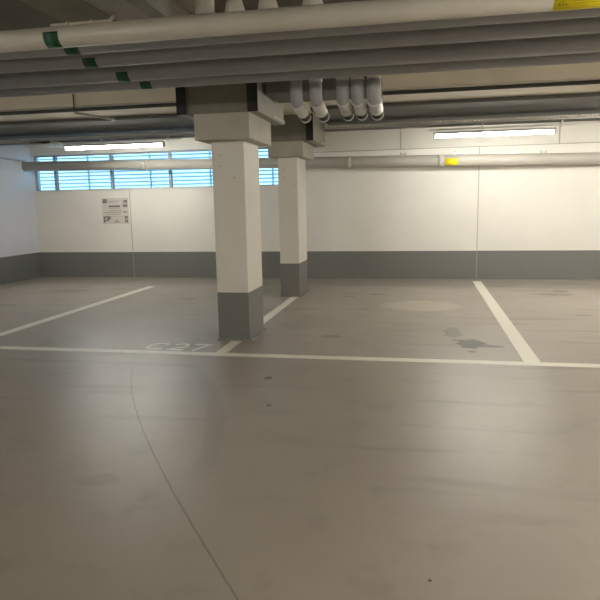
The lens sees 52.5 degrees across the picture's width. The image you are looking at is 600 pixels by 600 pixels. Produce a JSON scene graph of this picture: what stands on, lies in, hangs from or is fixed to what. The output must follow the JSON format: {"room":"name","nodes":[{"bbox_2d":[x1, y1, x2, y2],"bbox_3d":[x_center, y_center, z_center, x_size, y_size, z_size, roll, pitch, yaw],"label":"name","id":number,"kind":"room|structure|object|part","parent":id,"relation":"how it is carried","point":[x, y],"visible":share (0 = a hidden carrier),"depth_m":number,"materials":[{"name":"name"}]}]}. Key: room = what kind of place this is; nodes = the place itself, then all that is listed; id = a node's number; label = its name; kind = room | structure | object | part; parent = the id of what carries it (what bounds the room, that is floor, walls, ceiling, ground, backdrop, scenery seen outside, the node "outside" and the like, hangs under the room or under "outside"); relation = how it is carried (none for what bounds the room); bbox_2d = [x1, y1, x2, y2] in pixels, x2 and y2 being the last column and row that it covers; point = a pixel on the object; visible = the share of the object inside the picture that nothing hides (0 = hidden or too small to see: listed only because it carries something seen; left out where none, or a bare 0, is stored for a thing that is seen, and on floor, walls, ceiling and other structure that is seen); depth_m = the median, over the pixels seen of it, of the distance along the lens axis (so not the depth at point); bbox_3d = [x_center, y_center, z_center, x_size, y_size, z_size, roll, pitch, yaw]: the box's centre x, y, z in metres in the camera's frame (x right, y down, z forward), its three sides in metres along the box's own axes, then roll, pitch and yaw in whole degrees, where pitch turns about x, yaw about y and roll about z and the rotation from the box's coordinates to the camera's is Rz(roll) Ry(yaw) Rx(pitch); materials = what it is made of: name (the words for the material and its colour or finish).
{"room":"parking garage","nodes":[
{"label":"parking garage","id":0,"kind":"room"},
{"bbox_2d":[0,140,40,284],"bbox_3d":[-7.277,-0.641,4.741,0.250,2.950,16.570,1,9,11],"label":"wall","id":1,"kind":"structure","parent":0,"point":[19,248],"depth_m":12.17,"materials":[{"name":"paint"}]},
{"bbox_2d":[0,157,24,160],"bbox_3d":[-5.816,-2.666,11.209,0.044,0.088,2.303,1,9,11],"label":"conduit","id":2,"kind":"object","parent":1,"relation":"attached to","point":[0,157],"visible":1,"depth_m":11.94,"materials":[{"name":"metal"}]},
{"bbox_2d":[0,0,63,30],"bbox_3d":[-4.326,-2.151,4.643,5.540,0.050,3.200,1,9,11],"label":"beam","id":3,"kind":"structure","parent":1,"relation":"attached to","point":[14,14],"depth_m":4.67,"materials":[{"name":"concrete"}]},
{"bbox_2d":[0,87,175,111],"bbox_3d":[-3.579,-2.708,8.389,5.540,0.160,0.320,1,9,11],"label":"beam","id":4,"kind":"structure","parent":1,"relation":"attached to","point":[159,95],"depth_m":8.09,"materials":[{"name":"concrete"}]},
{"bbox_2d":[0,103,175,115],"bbox_3d":[-3.605,-2.598,8.392,5.490,0.048,0.048,1,9,11],"label":"pipe","id":5,"kind":"object","parent":1,"relation":"attached to","point":[159,104],"visible":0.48,"depth_m":8.22,"materials":[{"name":"metal"}]},
{"bbox_2d":[0,114,193,139],"bbox_3d":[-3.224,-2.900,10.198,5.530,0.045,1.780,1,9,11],"label":"ventilation duct","id":6,"kind":"object","parent":1,"relation":"attached to","point":[168,123],"visible":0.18,"depth_m":9.99,"materials":[{"name":"metal"}]},
{"bbox_2d":[0,131,194,145],"bbox_3d":[-3.159,-2.819,10.559,5.520,0.060,0.330,1,9,11],"label":"cable tray","id":7,"kind":"object","parent":1,"relation":"attached to","point":[190,135],"visible":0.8,"depth_m":10.49,"materials":[{"name":"paint"}]},
{"bbox_2d":[29,141,74,147],"bbox_3d":[-4.431,-2.778,10.882,0.420,0.065,0.760,1,9,11],"label":"tray","id":8,"kind":"object","parent":7,"relation":"attached to","point":[53,144],"visible":0.91,"depth_m":10.68,"materials":[{"name":"metal"}]},
{"bbox_2d":[60,137,181,150],"bbox_3d":[-3.108,-2.698,10.487,2.270,0.158,0.200,1,9,11],"label":"lamp","id":9,"kind":"object","parent":7,"relation":"attached to","point":[101,145],"visible":1,"depth_m":10.48,"materials":[{"name":"white plastic"}]},
{"bbox_3d":[-3.109,-2.744,10.479,2.270,0.020,0.040,1,9,11],"label":"mounting rail","id":10,"kind":"part","parent":9,"relation":"part of","materials":[{"name":"grey metal"}]},
{"bbox_2d":[0,0,599,52],"bbox_3d":[1.449,-1.603,3.207,17.440,0.128,0.129,1,9,11],"label":"insulated pipe","id":11,"kind":"object","parent":1,"relation":"attached to","point":[365,12],"visible":1,"depth_m":3.48,"materials":[{"name":"grey metal"}]},
{"bbox_2d":[0,33,599,88],"bbox_3d":[1.656,-1.773,4.244,17.440,0.133,0.133,1,9,11],"label":"pipe","id":12,"kind":"object","parent":1,"relation":"attached to","point":[582,43],"visible":0.91,"depth_m":4.50,"materials":[{"name":"grey metal"}]},
{"bbox_2d":[0,16,599,73],"bbox_3d":[1.561,-1.694,3.768,17.440,0.113,0.114,1,9,11],"label":"pipe","id":13,"kind":"object","parent":1,"relation":"attached to","point":[588,25],"visible":0.94,"depth_m":4.02,"materials":[{"name":"grey metal"}]},
{"bbox_2d":[0,52,599,97],"bbox_3d":[1.731,-1.834,4.621,17.440,0.111,0.112,1,9,11],"label":"pipe","id":14,"kind":"object","parent":1,"relation":"attached to","point":[592,57],"visible":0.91,"depth_m":4.90,"materials":[{"name":"grey metal"}]},
{"bbox_2d":[0,8,599,59],"bbox_3d":[1.491,-1.637,3.420,17.440,0.105,0.106,1,9,11],"label":"pipe","id":15,"kind":"object","parent":1,"relation":"attached to","point":[592,12],"visible":0.41,"depth_m":3.67,"materials":[{"name":"grey metal"}]},
{"bbox_2d":[22,150,599,170],"bbox_3d":[2.944,-2.481,10.718,17.443,0.523,0.208,1,9,11],"label":"drain pipe","id":16,"kind":"object","parent":1,"relation":"attached to","point":[404,160],"visible":0.97,"depth_m":10.99,"materials":[{"name":"metal"}]},
{"bbox_2d":[0,277,599,599],"bbox_3d":[1.430,1.020,3.274,18.040,0.200,17.170,1,9,11],"label":"floor","id":17,"kind":"structure","parent":0,"point":[124,476],"depth_m":3.65,"materials":[{"name":"concrete"}]},
{"bbox_2d":[0,286,154,335],"bbox_3d":[-3.154,0.119,8.834,0.140,0.002,4.650,1,9,11],"label":"painted line","id":18,"kind":"object","parent":17,"relation":"on","point":[147,287],"visible":1,"depth_m":8.48,"materials":[{"name":"paint"}]},
{"bbox_2d":[146,343,212,350],"bbox_3d":[-1.271,0.486,6.304,0.675,0.002,0.315,1,9,11],"label":"bay number","id":19,"kind":"object","parent":17,"relation":"on","point":[187,345],"visible":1,"depth_m":6.29,"materials":[{"name":"paint"}]},
{"bbox_2d":[175,82,284,340],"bbox_3d":[-0.686,-0.978,6.721,0.849,2.740,1.180,1,9,11],"label":"concrete column","id":20,"kind":"structure","parent":17,"relation":"on","point":[235,119],"depth_m":6.33,"materials":[{"name":"paint"}]},
{"bbox_3d":[-1.074,-2.140,6.604,0.100,0.395,1.148,1,9,11],"label":"rail","id":21,"kind":"part","parent":20,"relation":"part of","materials":[{"name":"paint"}]},
{"bbox_3d":[-0.353,-2.131,6.462,0.100,0.395,1.148,1,9,11],"label":"rail","id":22,"kind":"part","parent":20,"relation":"part of","materials":[{"name":"paint"}]},
{"bbox_2d":[216,297,297,352],"bbox_3d":[-0.432,0.237,7.767,0.115,0.002,3.600,1,9,11],"label":"painted line","id":23,"kind":"object","parent":17,"relation":"on","point":[231,344],"visible":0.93,"depth_m":7.83,"materials":[{"name":"paint"}]},
{"bbox_2d":[268,113,325,296],"bbox_3d":[-0.079,-1.475,9.761,0.849,2.740,1.200,1,9,11],"label":"concrete column","id":24,"kind":"structure","parent":17,"relation":"on","point":[293,143],"depth_m":9.33,"materials":[{"name":"paint"}]},
{"bbox_3d":[0.254,-2.635,9.501,0.100,0.380,1.168,1,9,11],"label":"rail","id":25,"kind":"part","parent":24,"relation":"part of","materials":[{"name":"paint"}]},
{"bbox_2d":[0,346,599,367],"bbox_3d":[1.863,0.564,5.436,17.240,0.002,0.120,1,9,11],"label":"painted line","id":26,"kind":"object","parent":17,"relation":"on","point":[1,347],"visible":1,"depth_m":5.78,"materials":[{"name":"paint"}]},
{"bbox_2d":[473,281,539,361],"bbox_3d":[2.632,0.109,8.193,0.148,0.002,5.650,1,9,11],"label":"painted line","id":27,"kind":"object","parent":17,"relation":"on","point":[523,349],"visible":1,"depth_m":6.89,"materials":[{"name":"paint"}]},
{"bbox_2d":[5,0,594,97],"bbox_3d":[1.370,-2.090,2.777,18.040,0.200,17.170,1,9,11],"label":"ceiling","id":28,"kind":"structure","parent":0,"point":[189,5],"depth_m":4.62,"materials":[{"name":"concrete"}]},
{"bbox_2d":[20,0,116,22],"bbox_3d":[-2.191,-1.484,0.711,0.370,0.210,11.000,1,9,11],"label":"beam","id":29,"kind":"structure","parent":28,"relation":"attached to","point":[64,11],"depth_m":4.02,"materials":[{"name":"grey concrete"}]},
{"bbox_2d":[72,93,114,121],"bbox_3d":[-2.772,-2.595,8.188,0.530,0.350,0.042,-5,10,-24],"label":"clamp arm","id":30,"kind":"object","parent":28,"relation":"hanging from","point":[111,119],"visible":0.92,"depth_m":8.18,"materials":[{"name":"metal"}]},
{"bbox_3d":[-2.767,-2.482,8.207,0.523,0.106,0.028,-5,10,-22],"label":"arm","id":31,"kind":"part","parent":30,"relation":"part of","materials":[{"name":"metal"}]},
{"bbox_2d":[83,0,192,20],"bbox_3d":[-1.853,-1.482,0.644,0.320,0.205,11.000,1,9,11],"label":"beam","id":32,"kind":"structure","parent":28,"relation":"attached to","point":[124,10],"depth_m":4.08,"materials":[{"name":"concrete"}]},
{"bbox_2d":[50,13,116,26],"bbox_3d":[-1.486,-1.920,4.176,0.498,0.068,0.036,1,9,11],"label":"conduit","id":33,"kind":"object","parent":32,"relation":"attached to","point":[114,15],"visible":0.66,"depth_m":4.16,"materials":[{"name":"grey metal"}]},
{"bbox_2d":[195,0,214,13],"bbox_3d":[-0.622,-1.987,3.951,0.132,0.298,0.132,1,9,11],"label":"pipe","id":34,"kind":"object","parent":28,"relation":"hanging from","point":[201,6],"visible":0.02,"depth_m":3.91,"materials":[{"name":"metal"}]},
{"bbox_2d":[225,0,244,11],"bbox_3d":[-0.415,-1.946,3.917,0.190,0.376,0.190,1,9,11],"label":"pipe","id":35,"kind":"object","parent":28,"relation":"hanging from","point":[231,5],"visible":0.28,"depth_m":3.87,"materials":[{"name":"white plastic"}]},
{"bbox_2d":[258,0,277,8],"bbox_3d":[-0.199,-1.943,3.874,0.190,0.376,0.190,1,9,11],"label":"pipe","id":36,"kind":"object","parent":28,"relation":"hanging from","point":[263,4],"visible":0.17,"depth_m":3.83,"materials":[{"name":"white plastic"}]},
{"bbox_2d":[214,0,362,12],"bbox_3d":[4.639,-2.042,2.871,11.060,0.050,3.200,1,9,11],"label":"beam","id":37,"kind":"structure","parent":28,"relation":"attached to","point":[219,5],"depth_m":4.46,"materials":[{"name":"concrete"}]},
{"bbox_2d":[290,80,310,122],"bbox_3d":[0.003,-2.025,5.534,0.112,0.746,0.506,1,9,11],"label":"pipe","id":38,"kind":"object","parent":28,"relation":"hanging from","point":[297,103],"visible":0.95,"depth_m":5.36,"materials":[{"name":"grey plastic"}]},
{"bbox_2d":[302,0,322,5],"bbox_3d":[0.085,-1.940,3.818,0.190,0.376,0.190,1,9,11],"label":"pipe","id":39,"kind":"object","parent":28,"relation":"hanging from","point":[305,2],"visible":0.02,"depth_m":3.77,"materials":[{"name":"white plastic"}]},
{"bbox_2d":[309,79,329,122],"bbox_3d":[0.174,-2.022,5.498,0.116,0.748,0.511,1,9,11],"label":"pipe","id":40,"kind":"object","parent":28,"relation":"hanging from","point":[317,103],"visible":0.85,"depth_m":5.32,"materials":[{"name":"grey plastic"}]},
{"bbox_2d":[265,75,381,102],"bbox_3d":[0.263,-2.309,6.252,1.125,0.400,0.620,1,9,11],"label":"beam","id":41,"kind":"structure","parent":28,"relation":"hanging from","point":[279,91],"depth_m":6.07,"materials":[{"name":"paint"}]},
{"bbox_3d":[0.204,-2.264,5.961,1.125,0.395,0.020,1,9,11],"label":"panel","id":42,"kind":"part","parent":41,"relation":"part of","materials":[{"name":"paint"}]},
{"bbox_2d":[336,77,353,120],"bbox_3d":[0.404,-2.019,5.453,0.114,0.747,0.510,1,9,11],"label":"pipe","id":43,"kind":"object","parent":28,"relation":"hanging from","point":[342,84],"visible":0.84,"depth_m":5.28,"materials":[{"name":"grey plastic"}]},
{"bbox_2d":[351,76,367,120],"bbox_3d":[0.532,-2.018,5.428,0.114,0.747,0.510,1,9,11],"label":"pipe","id":44,"kind":"object","parent":28,"relation":"hanging from","point":[357,83],"visible":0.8,"depth_m":5.25,"materials":[{"name":"grey plastic"}]},
{"bbox_2d":[367,75,383,120],"bbox_3d":[0.672,-2.013,5.398,0.126,0.753,0.517,1,9,11],"label":"pipe","id":45,"kind":"object","parent":28,"relation":"hanging from","point":[374,100],"visible":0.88,"depth_m":5.22,"materials":[{"name":"grey plastic"}]},
{"bbox_2d":[382,62,599,90],"bbox_3d":[5.387,-2.599,6.617,11.060,0.160,0.320,1,9,11],"label":"beam","id":46,"kind":"structure","parent":28,"relation":"attached to","point":[581,71],"depth_m":7.09,"materials":[{"name":"concrete"}]},
{"bbox_2d":[382,80,599,94],"bbox_3d":[5.415,-2.489,6.609,11.000,0.048,0.048,1,9,11],"label":"pipe","id":47,"kind":"object","parent":46,"relation":"attached to","point":[585,82],"visible":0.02,"depth_m":7.21,"materials":[{"name":"metal"}]},
{"bbox_2d":[30,120,599,279],"bbox_3d":[3.026,-1.866,11.169,17.940,2.950,0.250,1,9,11],"label":"wall","id":48,"kind":"structure","parent":0,"point":[535,221],"depth_m":11.35,"materials":[{"name":"paint"}]},
{"bbox_2d":[0,106,191,140],"bbox_3d":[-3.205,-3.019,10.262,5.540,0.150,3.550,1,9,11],"label":"beam","id":49,"kind":"structure","parent":48,"relation":"attached to","point":[157,110],"depth_m":9.02,"materials":[{"name":"concrete"}]},
{"bbox_2d":[101,198,128,223],"bbox_3d":[-3.766,-1.815,12.399,0.580,0.520,0.008,1,9,11],"label":"notice","id":50,"kind":"object","parent":48,"relation":"attached to","point":[114,210],"visible":1,"depth_m":12.39,"materials":[{"name":"paper"}]},
{"bbox_2d":[129,190,134,276],"bbox_3d":[-3.430,-1.351,12.422,0.012,1.785,0.023,1,9,11],"label":"trim","id":51,"kind":"structure","parent":48,"relation":"attached to","point":[129,190],"depth_m":12.40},
{"bbox_2d":[34,147,277,191],"bbox_3d":[-2.812,-2.618,12.300,6.110,1.100,0.460,1,9,11],"label":"window","id":52,"kind":"structure","parent":48,"relation":"in","point":[46,181],"depth_m":12.31,"materials":[{"name":"glass"}]},
{"bbox_3d":[-5.302,-2.634,12.689,0.414,0.675,0.006,1,9,11],"label":"pane","id":53,"kind":"part","parent":52,"relation":"part of","materials":[{"name":"clear glass"}]},
{"bbox_3d":[-4.455,-2.624,12.521,1.208,0.675,0.006,1,9,11],"label":"pane","id":54,"kind":"part","parent":52,"relation":"part of","materials":[{"name":"clear glass"}]},
{"bbox_3d":[-3.215,-2.608,12.276,1.218,0.675,0.006,1,9,11],"label":"pane","id":55,"kind":"part","parent":52,"relation":"part of","materials":[{"name":"clear glass"}]},
{"bbox_3d":[-2.840,-2.235,12.182,5.510,0.012,0.100,1,9,11],"label":"sill","id":56,"kind":"part","parent":52,"relation":"part of","materials":[{"name":"white ceramic"}]},
{"bbox_3d":[-1.979,-2.593,12.032,1.198,0.675,0.006,1,9,11],"label":"pane","id":57,"kind":"part","parent":52,"relation":"part of","materials":[{"name":"clear glass"}]},
{"bbox_3d":[-0.749,-2.578,11.789,1.204,0.675,0.006,1,9,11],"label":"pane","id":58,"kind":"part","parent":52,"relation":"part of","materials":[{"name":"clear glass"}]},
{"bbox_2d":[283,102,336,132],"bbox_3d":[-0.270,-2.791,8.671,0.840,0.210,5.570,1,9,11],"label":"trim","id":59,"kind":"structure","parent":48,"relation":"attached to","point":[287,108],"depth_m":8.56,"materials":[{"name":"concrete"}]},
{"bbox_2d":[306,84,599,126],"bbox_3d":[5.761,-2.910,8.490,11.060,0.150,3.550,1,9,11],"label":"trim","id":60,"kind":"structure","parent":48,"relation":"attached to","point":[592,88],"depth_m":7.93,"materials":[{"name":"concrete"}]},
{"bbox_2d":[311,93,599,124],"bbox_3d":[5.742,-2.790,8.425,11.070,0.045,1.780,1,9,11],"label":"pipe","id":61,"kind":"object","parent":48,"relation":"attached to","point":[587,103],"visible":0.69,"depth_m":8.82,"materials":[{"name":"paint"}]},
{"bbox_2d":[314,142,599,152],"bbox_3d":[5.693,-2.715,10.378,11.920,0.012,0.022,1,9,11],"label":"trim","id":62,"kind":"structure","parent":48,"relation":"attached to","point":[581,142],"depth_m":10.93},
{"bbox_2d":[476,147,479,276],"bbox_3d":[3.234,-1.566,11.056,0.012,2.385,0.023,1,9,11],"label":"trim","id":63,"kind":"structure","parent":48,"relation":"attached to","point":[479,147],"depth_m":11.07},
{"bbox_3d":[-0.226,0.796,-5.118,17.940,2.950,0.250,1,9,11],"label":"wall","id":64,"kind":"structure","parent":0,"visible":0},
{"bbox_2d":[125,0,182,17],"bbox_3d":[-1.640,-1.383,0.618,0.110,0.100,11.000,1,9,11],"label":"beam","id":65,"kind":"structure","parent":64,"relation":"attached to","point":[152,8],"depth_m":3.98,"materials":[{"name":"paint"}]},
{"bbox_3d":[10.076,-0.430,1.310,0.250,2.950,16.570,1,9,11],"label":"wall","id":66,"kind":"structure","parent":0,"visible":0},
{"bbox_2d":[322,114,599,131],"bbox_3d":[5.812,-2.710,8.786,11.070,0.060,0.330,1,9,11],"label":"cable tray","id":67,"kind":"object","parent":66,"relation":"attached to","point":[577,118],"visible":1,"depth_m":9.35,"materials":[{"name":"paint"}]},
{"bbox_2d":[428,120,578,137],"bbox_3d":[3.077,-2.606,9.267,2.200,0.193,0.200,1,9,11],"label":"lamp","id":68,"kind":"object","parent":67,"relation":"attached to","point":[547,130],"visible":1,"depth_m":9.26,"materials":[{"name":"white plastic"}]},
{"bbox_3d":[3.076,-2.634,9.262,2.200,0.020,0.040,1,9,11],"label":"mounting rail","id":69,"kind":"part","parent":68,"relation":"part of","materials":[{"name":"grey metal"}]}
]}

